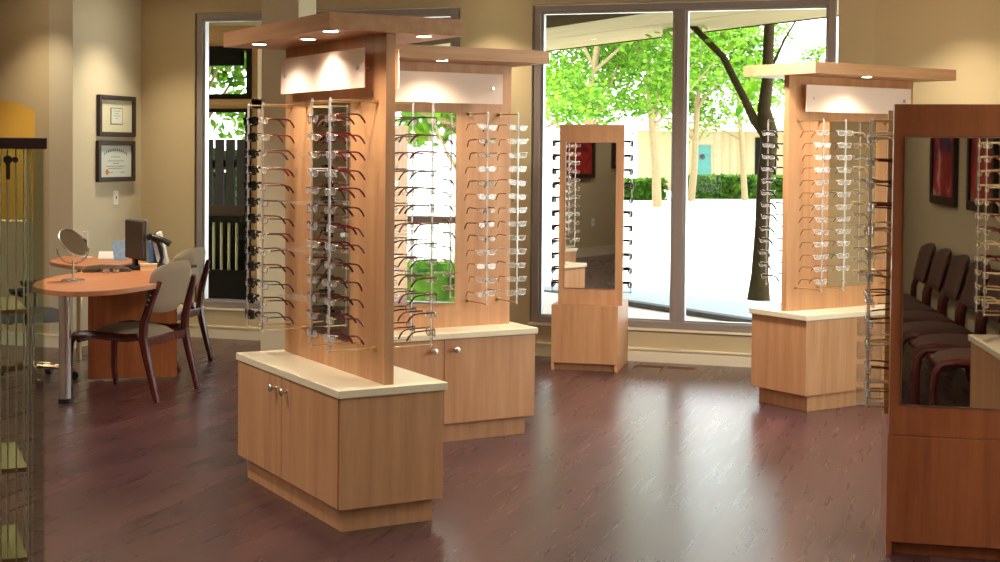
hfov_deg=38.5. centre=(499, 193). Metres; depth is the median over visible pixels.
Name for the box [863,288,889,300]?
eyeglasses
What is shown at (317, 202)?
shelf
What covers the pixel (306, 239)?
eyeglasses
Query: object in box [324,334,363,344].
eyeglasses
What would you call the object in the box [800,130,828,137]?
eyeglasses
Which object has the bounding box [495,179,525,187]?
eyeglasses
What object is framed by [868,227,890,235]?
eyeglasses
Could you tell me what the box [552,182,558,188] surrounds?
sunglasses
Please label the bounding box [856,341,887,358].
clear tray
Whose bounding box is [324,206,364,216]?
eyeglasses
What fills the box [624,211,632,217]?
sunglasses
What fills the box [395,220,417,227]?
eyeglasses
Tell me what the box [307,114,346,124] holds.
eyeglasses
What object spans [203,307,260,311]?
trim
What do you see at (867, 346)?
eyeglasses
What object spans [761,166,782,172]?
eyeglasses
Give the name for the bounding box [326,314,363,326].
eyeglasses
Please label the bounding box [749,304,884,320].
countertop
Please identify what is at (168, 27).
wall
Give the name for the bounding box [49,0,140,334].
wall
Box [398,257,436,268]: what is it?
eyeglasses
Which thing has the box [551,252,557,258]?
sunglasses
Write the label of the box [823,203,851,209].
eyeglasses
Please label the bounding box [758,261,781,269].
eyeglasses
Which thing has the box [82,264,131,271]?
case
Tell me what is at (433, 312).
eyeglasses
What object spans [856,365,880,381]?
clear tray
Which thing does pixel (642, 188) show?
hedge
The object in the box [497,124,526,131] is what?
eyeglasses
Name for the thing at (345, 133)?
eyeglasses
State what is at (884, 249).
eyeglasses
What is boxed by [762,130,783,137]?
eyeglasses
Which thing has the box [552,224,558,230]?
sunglasses
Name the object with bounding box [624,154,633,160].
sunglasses
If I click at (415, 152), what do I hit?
eyeglasses
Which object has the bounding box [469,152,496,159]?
eyeglasses
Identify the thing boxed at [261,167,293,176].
eyeglasses
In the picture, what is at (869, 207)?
eyeglasses
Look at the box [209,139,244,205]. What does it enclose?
fence
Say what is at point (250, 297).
sunglasses
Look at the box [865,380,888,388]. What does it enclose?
eyeglasses
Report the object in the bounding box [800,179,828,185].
eyeglasses
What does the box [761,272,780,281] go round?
eyeglasses
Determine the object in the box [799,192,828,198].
eyeglasses
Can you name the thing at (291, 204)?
eyeglasses
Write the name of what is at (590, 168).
mirror
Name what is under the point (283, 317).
eyeglasses
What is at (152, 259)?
brochure holder
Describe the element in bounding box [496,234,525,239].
eyeglasses
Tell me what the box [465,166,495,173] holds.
eyeglasses
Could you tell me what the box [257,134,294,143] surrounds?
eyeglasses
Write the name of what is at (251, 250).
sunglasses
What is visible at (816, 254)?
eyeglasses
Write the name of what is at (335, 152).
eyeglasses
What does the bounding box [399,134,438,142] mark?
eyeglasses
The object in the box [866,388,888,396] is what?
eyeglasses
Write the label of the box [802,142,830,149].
eyeglasses
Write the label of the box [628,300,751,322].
kerb
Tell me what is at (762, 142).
eyeglasses
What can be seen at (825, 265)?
eyeglasses
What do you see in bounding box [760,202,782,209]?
eyeglasses
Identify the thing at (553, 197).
sunglasses
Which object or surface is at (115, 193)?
light switch
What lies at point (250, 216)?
sunglasses
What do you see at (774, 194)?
eyeglasses
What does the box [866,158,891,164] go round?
eyeglasses
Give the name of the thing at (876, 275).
eyeglasses
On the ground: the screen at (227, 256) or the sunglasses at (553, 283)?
the screen at (227, 256)
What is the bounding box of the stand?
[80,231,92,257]
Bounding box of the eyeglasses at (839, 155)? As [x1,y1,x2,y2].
[824,155,851,162]
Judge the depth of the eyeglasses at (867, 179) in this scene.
6.11 m
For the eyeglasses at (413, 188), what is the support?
attached to the display at (350, 437)
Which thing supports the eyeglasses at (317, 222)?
on the display at (350, 437)
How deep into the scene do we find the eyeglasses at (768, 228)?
9.24 m
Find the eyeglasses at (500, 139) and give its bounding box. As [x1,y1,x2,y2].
[498,139,527,145]
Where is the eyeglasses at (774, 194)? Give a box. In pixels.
[761,190,782,197]
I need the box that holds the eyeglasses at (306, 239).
[306,239,345,249]
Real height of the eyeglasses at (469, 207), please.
0.042 m
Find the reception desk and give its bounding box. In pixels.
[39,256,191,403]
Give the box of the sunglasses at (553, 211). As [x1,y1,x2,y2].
[552,210,558,216]
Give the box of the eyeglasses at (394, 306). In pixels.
[394,306,415,313]
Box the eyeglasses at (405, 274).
[394,270,416,279]
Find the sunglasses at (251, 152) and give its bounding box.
[244,149,260,157]
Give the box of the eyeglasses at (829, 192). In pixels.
[823,192,850,197]
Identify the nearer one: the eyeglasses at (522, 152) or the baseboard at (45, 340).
the eyeglasses at (522, 152)
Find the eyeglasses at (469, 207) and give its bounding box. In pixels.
[466,207,496,213]
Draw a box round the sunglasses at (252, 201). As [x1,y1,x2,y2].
[245,197,259,206]
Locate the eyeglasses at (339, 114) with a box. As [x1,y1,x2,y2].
[325,113,365,124]
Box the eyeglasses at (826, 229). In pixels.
[822,229,850,234]
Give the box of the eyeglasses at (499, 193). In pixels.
[496,193,526,200]
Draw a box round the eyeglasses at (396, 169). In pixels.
[395,168,415,176]
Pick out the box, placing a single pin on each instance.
(143, 266)
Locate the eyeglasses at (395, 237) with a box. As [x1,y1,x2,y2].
[394,237,416,243]
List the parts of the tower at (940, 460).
display rod, display rod, mounting arm, mounting arm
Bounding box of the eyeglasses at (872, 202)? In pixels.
[868,202,891,208]
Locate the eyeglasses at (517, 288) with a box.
[496,288,525,295]
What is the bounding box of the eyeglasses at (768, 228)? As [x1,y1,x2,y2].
[760,225,781,234]
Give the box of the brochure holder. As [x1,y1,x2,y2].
[149,242,156,262]
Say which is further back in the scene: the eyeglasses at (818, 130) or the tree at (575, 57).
the tree at (575, 57)
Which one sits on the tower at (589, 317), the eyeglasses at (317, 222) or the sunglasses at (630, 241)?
the sunglasses at (630, 241)
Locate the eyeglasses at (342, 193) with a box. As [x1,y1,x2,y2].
[306,186,344,198]
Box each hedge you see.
[214,148,236,204]
[557,177,668,199]
[687,173,782,198]
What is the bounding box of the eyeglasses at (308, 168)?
[308,168,345,178]
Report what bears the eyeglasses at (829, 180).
on the display at (804, 358)
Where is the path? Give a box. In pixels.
[544,283,780,317]
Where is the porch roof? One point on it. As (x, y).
(563, 32)
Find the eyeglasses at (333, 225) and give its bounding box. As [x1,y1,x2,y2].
[327,224,364,236]
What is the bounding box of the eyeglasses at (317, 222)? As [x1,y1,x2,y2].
[307,221,345,231]
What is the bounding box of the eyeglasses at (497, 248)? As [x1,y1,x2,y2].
[496,248,526,253]
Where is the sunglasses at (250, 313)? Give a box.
[244,308,259,319]
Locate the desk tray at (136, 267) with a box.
[123,264,196,269]
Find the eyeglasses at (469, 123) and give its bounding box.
[466,123,496,131]
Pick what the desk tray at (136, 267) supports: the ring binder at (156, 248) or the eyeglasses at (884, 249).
the ring binder at (156, 248)
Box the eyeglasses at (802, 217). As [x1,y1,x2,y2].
[798,217,826,222]
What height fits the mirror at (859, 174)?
1.067 m
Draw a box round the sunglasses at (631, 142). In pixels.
[625,140,633,146]
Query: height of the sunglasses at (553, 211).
0.051 m
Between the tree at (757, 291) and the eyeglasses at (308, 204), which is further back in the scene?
the tree at (757, 291)
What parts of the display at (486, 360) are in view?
cabinet door, knob, sign panel, knob, mounting arm, mounting arm, display rod, cabinet door, mounting arm, display rod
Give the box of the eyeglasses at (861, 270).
[859,269,890,279]
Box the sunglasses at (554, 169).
[552,168,558,173]
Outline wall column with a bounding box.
[261,0,315,350]
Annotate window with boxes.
[196,8,459,308]
[532,0,836,331]
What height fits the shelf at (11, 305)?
0.008 m
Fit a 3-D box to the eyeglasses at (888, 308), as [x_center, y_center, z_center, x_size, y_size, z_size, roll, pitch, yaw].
[1.628,0.524,6.088,0.148,0.062,0.134,1,2,21]
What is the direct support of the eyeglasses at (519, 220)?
attached to the display at (486, 360)
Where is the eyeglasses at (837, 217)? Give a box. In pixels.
[821,216,849,222]
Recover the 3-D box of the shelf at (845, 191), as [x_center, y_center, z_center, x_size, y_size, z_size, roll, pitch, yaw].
[2.323,-0.012,9.222,0.340,0.005,0.202,-1,2,-34]
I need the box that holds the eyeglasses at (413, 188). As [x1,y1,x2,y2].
[398,187,435,195]
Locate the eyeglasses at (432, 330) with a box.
[398,326,434,340]
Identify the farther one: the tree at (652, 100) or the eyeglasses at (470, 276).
the tree at (652, 100)
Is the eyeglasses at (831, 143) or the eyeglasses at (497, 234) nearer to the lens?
the eyeglasses at (497, 234)
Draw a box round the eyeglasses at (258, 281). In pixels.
[258,281,293,291]
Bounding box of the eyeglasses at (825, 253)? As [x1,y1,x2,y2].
[820,253,848,259]
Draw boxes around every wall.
[0,0,48,333]
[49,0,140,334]
[141,0,875,352]
[875,0,999,103]
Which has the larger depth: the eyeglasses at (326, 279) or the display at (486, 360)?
the display at (486, 360)
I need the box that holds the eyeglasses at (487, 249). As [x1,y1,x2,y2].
[466,249,495,255]
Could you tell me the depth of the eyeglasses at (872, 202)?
6.14 m
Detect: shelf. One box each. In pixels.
[1,296,25,309]
[280,247,343,252]
[282,201,325,203]
[845,191,886,191]
[849,257,882,259]
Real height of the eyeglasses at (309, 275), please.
0.044 m
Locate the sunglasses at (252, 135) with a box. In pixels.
[244,133,260,141]
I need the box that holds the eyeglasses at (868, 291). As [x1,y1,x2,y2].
[865,291,889,307]
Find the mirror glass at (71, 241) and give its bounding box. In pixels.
[60,229,86,254]
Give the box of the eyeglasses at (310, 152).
[308,151,346,161]
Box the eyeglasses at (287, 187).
[261,183,293,192]
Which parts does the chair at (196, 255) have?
leg, leg, rail, backrest, leg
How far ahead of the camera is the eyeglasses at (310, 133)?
6.18 m
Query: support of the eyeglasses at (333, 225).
attached to the display at (350, 437)
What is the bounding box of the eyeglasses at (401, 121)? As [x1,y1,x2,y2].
[399,117,436,125]
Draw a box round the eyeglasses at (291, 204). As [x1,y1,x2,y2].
[259,200,294,208]
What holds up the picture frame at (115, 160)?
attached to the wall at (95, 45)
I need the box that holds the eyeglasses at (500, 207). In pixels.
[498,207,526,213]
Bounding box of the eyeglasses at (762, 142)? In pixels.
[762,142,782,148]
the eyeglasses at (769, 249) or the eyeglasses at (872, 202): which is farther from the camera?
the eyeglasses at (769, 249)
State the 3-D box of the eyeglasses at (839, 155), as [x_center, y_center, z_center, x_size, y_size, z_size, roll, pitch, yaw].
[2.130,-0.216,9.031,0.137,0.049,0.142,0,2,-29]
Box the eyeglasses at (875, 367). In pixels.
[867,366,888,372]
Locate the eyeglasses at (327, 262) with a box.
[324,261,363,273]
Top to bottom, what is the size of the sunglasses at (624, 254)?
0.051 m
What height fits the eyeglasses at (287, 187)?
0.049 m
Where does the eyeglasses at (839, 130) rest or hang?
on the display at (804, 358)
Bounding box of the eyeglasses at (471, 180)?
[467,180,496,187]
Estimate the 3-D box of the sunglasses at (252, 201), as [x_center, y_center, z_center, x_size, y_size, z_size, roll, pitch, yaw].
[-1.192,0.040,6.877,0.047,0.046,0.153,-1,3,-29]
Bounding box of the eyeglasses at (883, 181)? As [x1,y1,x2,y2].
[870,180,891,188]
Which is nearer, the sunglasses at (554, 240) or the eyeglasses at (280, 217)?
the eyeglasses at (280, 217)
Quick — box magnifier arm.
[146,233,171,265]
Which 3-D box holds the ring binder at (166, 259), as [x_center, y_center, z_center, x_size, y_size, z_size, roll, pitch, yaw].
[-2.414,0.389,10.255,0.083,0.229,0.201,0,2,-10]
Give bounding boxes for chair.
[1,279,78,385]
[71,260,199,403]
[173,247,212,371]
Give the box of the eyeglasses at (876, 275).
[867,273,890,281]
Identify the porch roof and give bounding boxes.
[244,0,838,52]
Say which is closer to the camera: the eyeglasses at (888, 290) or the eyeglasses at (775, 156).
the eyeglasses at (888, 290)
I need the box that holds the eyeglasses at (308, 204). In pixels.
[307,203,345,213]
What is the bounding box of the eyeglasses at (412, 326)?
[394,322,414,331]
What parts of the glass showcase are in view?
handle, glass pane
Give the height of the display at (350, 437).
2.161 m
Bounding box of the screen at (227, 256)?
[208,21,261,299]
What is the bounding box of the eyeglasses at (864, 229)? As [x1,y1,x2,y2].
[863,221,890,235]
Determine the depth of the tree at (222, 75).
22.43 m
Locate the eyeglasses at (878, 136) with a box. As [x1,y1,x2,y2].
[867,134,892,143]
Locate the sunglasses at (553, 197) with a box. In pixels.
[552,196,558,201]
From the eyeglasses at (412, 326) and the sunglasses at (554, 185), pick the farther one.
the sunglasses at (554, 185)
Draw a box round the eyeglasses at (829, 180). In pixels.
[823,180,850,185]
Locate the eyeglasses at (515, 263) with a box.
[496,261,525,267]
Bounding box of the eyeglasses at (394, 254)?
[394,254,416,260]
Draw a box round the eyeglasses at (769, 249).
[758,249,781,256]
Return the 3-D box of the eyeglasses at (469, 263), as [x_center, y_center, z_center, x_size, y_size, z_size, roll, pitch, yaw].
[-0.104,0.410,7.998,0.137,0.044,0.143,1,0,-27]
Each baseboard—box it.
[1,331,58,347]
[74,340,87,348]
[189,324,750,367]
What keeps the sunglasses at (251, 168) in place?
attached to the display at (350, 437)
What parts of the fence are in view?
fence rail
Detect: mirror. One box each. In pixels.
[56,228,89,281]
[312,103,350,341]
[394,112,455,304]
[564,142,616,288]
[827,121,875,286]
[901,137,999,409]
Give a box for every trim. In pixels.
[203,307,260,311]
[528,322,751,335]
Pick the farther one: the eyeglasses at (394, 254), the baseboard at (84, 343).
the baseboard at (84, 343)
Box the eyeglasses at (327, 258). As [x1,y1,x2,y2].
[306,256,345,266]
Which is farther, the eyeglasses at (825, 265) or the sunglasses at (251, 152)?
the eyeglasses at (825, 265)
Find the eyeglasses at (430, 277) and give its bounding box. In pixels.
[398,275,437,287]
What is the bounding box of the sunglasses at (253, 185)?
[243,181,261,190]
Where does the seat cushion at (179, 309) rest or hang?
on the chair at (196, 255)
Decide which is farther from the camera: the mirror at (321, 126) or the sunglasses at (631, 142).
the sunglasses at (631, 142)
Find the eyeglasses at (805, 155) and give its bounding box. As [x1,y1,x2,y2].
[802,155,830,160]
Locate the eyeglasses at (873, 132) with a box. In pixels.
[869,132,892,144]
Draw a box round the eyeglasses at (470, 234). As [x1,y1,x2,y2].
[467,234,496,241]
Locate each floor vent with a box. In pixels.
[634,364,664,367]
[665,366,696,369]
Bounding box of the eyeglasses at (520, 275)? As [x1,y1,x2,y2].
[498,275,526,281]
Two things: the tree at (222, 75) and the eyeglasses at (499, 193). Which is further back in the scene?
the tree at (222, 75)
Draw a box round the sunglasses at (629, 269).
[623,267,631,273]
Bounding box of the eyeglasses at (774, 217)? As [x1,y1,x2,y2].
[760,214,781,220]
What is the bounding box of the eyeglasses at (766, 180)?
[761,178,782,186]
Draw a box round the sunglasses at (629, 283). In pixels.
[623,281,631,287]
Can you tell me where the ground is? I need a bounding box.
[224,166,782,320]
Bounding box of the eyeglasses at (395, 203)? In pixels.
[395,203,415,210]
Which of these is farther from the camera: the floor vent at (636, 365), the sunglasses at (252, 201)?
the floor vent at (636, 365)
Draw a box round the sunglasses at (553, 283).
[551,279,557,286]
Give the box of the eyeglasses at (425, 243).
[398,239,436,252]
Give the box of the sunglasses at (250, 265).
[244,261,259,270]
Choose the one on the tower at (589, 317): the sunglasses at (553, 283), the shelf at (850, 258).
the sunglasses at (553, 283)
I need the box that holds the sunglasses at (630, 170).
[624,169,632,174]
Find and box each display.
[224,11,464,531]
[394,44,548,441]
[744,62,955,411]
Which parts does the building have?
door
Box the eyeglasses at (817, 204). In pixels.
[799,204,828,210]
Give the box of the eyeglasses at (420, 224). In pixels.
[399,223,439,232]
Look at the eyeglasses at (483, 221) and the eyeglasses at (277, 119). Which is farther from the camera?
the eyeglasses at (483, 221)
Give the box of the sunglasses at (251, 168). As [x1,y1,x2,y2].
[244,164,260,174]
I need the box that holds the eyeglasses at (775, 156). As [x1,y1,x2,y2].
[762,154,782,160]
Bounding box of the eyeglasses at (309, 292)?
[307,291,345,302]
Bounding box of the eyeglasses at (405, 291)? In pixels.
[394,288,416,295]
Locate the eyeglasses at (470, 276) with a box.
[469,276,496,282]
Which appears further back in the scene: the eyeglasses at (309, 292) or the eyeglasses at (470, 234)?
the eyeglasses at (470, 234)
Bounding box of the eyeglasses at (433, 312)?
[397,310,435,322]
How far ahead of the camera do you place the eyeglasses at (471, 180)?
7.94 m
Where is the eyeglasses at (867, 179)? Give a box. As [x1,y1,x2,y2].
[866,179,891,187]
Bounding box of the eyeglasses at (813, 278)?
[798,278,826,284]
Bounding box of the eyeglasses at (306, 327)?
[306,327,344,338]
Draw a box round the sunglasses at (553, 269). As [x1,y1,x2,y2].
[551,265,557,272]
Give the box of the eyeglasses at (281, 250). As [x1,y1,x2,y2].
[258,247,294,256]
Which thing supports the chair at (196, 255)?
on the floor
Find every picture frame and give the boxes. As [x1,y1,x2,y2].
[96,141,135,181]
[97,94,135,136]
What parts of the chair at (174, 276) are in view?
rail, leg, leg, leg, rail, backrest, leg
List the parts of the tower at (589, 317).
display rod, display rod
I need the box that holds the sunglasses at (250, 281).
[245,276,259,287]
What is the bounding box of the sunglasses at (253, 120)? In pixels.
[243,116,261,125]
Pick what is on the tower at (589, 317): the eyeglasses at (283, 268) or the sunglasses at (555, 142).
the sunglasses at (555, 142)
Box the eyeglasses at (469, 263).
[467,263,495,269]
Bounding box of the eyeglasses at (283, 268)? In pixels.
[259,264,293,274]
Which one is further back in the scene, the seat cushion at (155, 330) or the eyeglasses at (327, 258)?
the seat cushion at (155, 330)
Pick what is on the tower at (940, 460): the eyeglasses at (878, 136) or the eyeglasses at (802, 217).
the eyeglasses at (878, 136)
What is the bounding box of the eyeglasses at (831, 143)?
[824,143,851,149]
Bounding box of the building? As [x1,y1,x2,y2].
[623,121,783,189]
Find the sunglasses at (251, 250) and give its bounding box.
[244,244,260,255]
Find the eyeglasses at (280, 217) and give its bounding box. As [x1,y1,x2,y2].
[259,215,293,226]
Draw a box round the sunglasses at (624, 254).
[623,253,631,259]
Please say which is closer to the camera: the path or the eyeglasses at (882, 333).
the eyeglasses at (882, 333)
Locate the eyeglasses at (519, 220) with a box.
[497,220,526,226]
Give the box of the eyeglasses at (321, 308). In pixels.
[306,308,344,320]
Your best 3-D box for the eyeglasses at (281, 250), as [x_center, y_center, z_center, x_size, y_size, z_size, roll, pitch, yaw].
[-1.055,0.278,6.743,0.146,0.041,0.136,-1,2,-32]
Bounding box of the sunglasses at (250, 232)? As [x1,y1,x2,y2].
[244,228,260,238]
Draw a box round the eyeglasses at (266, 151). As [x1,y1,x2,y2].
[260,150,294,159]
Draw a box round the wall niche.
[0,100,34,219]
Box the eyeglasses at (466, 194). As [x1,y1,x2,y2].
[464,194,494,200]
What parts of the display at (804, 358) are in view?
display rod, mounting arm, mounting arm, display rod, mounting arm, mounting arm, display rod, sign panel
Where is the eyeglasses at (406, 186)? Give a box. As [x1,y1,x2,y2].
[395,186,417,192]
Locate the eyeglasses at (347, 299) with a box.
[324,296,363,307]
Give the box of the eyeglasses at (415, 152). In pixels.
[398,151,437,160]
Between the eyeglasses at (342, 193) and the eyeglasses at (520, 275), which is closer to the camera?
the eyeglasses at (342, 193)
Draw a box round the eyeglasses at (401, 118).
[395,117,417,124]
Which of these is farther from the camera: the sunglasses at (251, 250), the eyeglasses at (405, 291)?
the sunglasses at (251, 250)
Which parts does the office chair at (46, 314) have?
armrest, seat, armrest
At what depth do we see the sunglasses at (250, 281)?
6.85 m
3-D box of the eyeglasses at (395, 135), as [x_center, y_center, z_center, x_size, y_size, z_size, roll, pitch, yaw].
[-0.446,-0.237,6.376,0.142,0.053,0.137,-1,2,-31]
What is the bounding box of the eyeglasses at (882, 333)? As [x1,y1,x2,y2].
[864,333,889,346]
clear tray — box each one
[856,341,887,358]
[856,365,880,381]
[857,319,887,335]
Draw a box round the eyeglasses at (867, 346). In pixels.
[866,338,888,351]
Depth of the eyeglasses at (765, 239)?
9.21 m
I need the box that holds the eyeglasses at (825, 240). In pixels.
[822,240,848,245]
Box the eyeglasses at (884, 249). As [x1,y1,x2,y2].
[865,247,890,255]
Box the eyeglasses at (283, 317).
[259,312,293,323]
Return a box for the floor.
[1,337,999,561]
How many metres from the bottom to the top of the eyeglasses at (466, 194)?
0.044 m
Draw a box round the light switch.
[113,191,117,204]
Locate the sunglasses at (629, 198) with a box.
[624,197,632,202]
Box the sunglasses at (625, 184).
[624,183,632,189]
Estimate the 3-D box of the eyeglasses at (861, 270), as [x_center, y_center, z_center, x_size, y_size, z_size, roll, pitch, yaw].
[1.629,0.349,6.138,0.144,0.058,0.144,0,2,-23]
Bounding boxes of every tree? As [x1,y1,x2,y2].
[209,53,245,171]
[545,35,701,127]
[545,40,696,128]
[548,50,588,80]
[576,23,790,206]
[604,31,783,200]
[645,22,795,300]
[652,23,825,199]
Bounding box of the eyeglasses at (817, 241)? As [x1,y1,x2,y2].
[799,241,828,247]
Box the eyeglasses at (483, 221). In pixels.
[464,221,494,228]
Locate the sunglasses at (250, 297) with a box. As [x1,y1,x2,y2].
[245,292,259,302]
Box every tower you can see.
[551,124,633,372]
[856,104,999,559]
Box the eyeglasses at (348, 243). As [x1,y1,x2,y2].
[325,241,364,253]
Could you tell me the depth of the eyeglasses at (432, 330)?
6.26 m
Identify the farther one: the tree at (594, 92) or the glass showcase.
the tree at (594, 92)
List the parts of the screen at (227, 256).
panel, door rail, door frame, transom frame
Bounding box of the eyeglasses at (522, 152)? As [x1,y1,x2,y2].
[497,152,526,160]
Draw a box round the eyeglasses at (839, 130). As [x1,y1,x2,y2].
[824,130,852,137]
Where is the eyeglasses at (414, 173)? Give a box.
[398,170,436,180]
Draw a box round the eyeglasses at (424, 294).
[398,291,436,304]
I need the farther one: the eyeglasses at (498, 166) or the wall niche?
the wall niche
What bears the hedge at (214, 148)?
on the ground
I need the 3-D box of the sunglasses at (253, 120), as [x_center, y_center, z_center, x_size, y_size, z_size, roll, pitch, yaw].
[-1.190,-0.345,6.869,0.047,0.046,0.153,-3,3,-39]
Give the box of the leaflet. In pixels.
[98,251,113,258]
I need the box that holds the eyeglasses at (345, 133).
[326,132,365,143]
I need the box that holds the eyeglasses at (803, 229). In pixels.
[800,229,829,235]
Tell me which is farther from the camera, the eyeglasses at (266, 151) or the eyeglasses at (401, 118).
the eyeglasses at (266, 151)
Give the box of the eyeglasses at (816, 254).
[800,254,828,259]
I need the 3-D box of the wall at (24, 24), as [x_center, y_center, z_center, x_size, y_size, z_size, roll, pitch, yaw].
[-5.239,-0.267,12.085,3.527,2.930,0.220,1,2,18]
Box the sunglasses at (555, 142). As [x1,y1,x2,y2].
[553,140,559,145]
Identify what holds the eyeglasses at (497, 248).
attached to the display at (486, 360)
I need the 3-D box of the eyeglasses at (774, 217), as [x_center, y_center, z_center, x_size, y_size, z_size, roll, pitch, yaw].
[1.770,0.156,9.225,0.141,0.045,0.145,1,1,-37]
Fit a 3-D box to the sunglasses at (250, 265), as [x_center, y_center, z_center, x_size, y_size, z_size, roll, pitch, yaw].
[-1.195,0.348,6.887,0.047,0.050,0.152,0,2,-30]
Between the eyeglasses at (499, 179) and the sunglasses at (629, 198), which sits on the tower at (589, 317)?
the sunglasses at (629, 198)
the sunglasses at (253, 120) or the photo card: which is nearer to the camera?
the sunglasses at (253, 120)
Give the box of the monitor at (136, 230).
[122,218,148,265]
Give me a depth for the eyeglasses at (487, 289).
7.98 m
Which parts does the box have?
lid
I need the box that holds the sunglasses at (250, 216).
[244,213,260,222]
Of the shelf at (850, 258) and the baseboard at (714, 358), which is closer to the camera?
the shelf at (850, 258)
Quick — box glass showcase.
[0,137,46,561]
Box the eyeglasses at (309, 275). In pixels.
[307,274,343,283]
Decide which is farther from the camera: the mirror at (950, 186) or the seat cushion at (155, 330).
the seat cushion at (155, 330)
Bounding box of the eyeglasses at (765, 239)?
[759,238,781,244]
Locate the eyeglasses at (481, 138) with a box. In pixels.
[467,138,496,146]
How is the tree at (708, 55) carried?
on the ground
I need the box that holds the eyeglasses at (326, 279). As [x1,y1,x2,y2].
[322,278,362,290]
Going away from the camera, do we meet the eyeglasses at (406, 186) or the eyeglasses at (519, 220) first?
the eyeglasses at (406, 186)
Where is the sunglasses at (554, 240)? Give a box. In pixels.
[551,237,558,244]
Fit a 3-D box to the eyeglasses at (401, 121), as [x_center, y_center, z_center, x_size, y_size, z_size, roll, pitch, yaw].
[-0.354,-0.312,6.213,0.143,0.044,0.137,0,3,-24]
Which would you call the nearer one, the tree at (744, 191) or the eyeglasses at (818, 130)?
the eyeglasses at (818, 130)
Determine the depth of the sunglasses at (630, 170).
10.57 m
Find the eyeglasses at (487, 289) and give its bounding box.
[466,289,495,296]
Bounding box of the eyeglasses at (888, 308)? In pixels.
[865,308,889,323]
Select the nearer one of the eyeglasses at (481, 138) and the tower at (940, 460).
the tower at (940, 460)
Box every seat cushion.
[93,322,173,337]
[177,304,182,312]
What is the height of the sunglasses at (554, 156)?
0.059 m
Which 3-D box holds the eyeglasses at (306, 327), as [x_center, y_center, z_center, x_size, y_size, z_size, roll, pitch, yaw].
[-0.762,0.606,6.234,0.144,0.047,0.132,1,1,-35]
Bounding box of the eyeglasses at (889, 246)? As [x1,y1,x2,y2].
[865,245,890,259]
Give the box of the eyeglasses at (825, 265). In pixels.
[822,265,848,270]
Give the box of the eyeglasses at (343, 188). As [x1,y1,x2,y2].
[325,187,365,197]
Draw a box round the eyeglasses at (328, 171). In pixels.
[325,170,365,179]
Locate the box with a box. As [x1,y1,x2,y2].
[140,263,156,270]
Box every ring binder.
[151,232,160,262]
[156,231,168,263]
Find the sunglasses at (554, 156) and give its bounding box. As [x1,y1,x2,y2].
[552,154,558,160]
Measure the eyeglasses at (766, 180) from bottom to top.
0.057 m
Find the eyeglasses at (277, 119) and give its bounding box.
[258,117,294,127]
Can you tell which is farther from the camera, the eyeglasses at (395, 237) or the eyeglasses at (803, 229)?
the eyeglasses at (803, 229)
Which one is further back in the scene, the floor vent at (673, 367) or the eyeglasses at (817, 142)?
the floor vent at (673, 367)
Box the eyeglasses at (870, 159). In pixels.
[869,158,891,165]
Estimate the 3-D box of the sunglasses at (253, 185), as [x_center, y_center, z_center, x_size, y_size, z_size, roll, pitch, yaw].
[-1.193,-0.037,6.877,0.047,0.049,0.152,-1,2,-36]
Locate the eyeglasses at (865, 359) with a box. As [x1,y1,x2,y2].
[865,359,888,365]
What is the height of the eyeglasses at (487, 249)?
0.044 m
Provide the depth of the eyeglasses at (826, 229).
9.02 m
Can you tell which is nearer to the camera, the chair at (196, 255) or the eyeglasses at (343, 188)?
the eyeglasses at (343, 188)
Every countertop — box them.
[236,349,447,398]
[394,322,537,342]
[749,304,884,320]
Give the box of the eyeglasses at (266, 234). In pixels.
[260,233,293,241]
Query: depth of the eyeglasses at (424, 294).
6.24 m
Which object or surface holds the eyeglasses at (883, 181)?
on the tower at (940, 460)
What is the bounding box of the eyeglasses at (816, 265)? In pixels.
[799,265,827,271]
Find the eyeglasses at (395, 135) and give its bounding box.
[395,135,418,141]
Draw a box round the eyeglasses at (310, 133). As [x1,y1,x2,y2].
[307,132,346,143]
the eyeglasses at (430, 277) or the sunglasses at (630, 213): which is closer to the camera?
the eyeglasses at (430, 277)
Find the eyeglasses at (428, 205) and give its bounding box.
[398,204,434,213]
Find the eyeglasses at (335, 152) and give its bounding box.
[326,151,365,160]
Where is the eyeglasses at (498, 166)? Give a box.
[496,166,525,172]
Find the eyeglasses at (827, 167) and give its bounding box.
[823,167,851,173]
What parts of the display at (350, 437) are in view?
display rod, cabinet door, display rod, mounting arm, mounting arm, knob, knob, mounting arm, mounting arm, lamp trim, cabinet door, display rod, sign panel, display rod, lamp trim, mounting arm, mounting arm, mounting arm, mounting arm, sign panel, display rod, mounting arm, mounting arm, lamp trim, display rod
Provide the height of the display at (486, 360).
2.161 m
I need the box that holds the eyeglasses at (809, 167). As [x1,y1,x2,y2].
[801,167,830,173]
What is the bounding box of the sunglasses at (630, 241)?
[623,239,632,245]
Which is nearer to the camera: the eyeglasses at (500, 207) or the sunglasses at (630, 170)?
the eyeglasses at (500, 207)
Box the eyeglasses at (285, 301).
[260,297,293,307]
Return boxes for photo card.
[112,240,126,259]
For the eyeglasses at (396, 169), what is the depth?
6.39 m
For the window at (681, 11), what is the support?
in the wall at (168, 27)
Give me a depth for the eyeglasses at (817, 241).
8.91 m
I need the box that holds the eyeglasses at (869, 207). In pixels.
[868,204,891,211]
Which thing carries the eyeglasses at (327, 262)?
on the display at (350, 437)
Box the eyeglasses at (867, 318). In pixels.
[867,318,889,328]
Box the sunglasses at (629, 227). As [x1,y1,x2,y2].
[624,225,632,231]

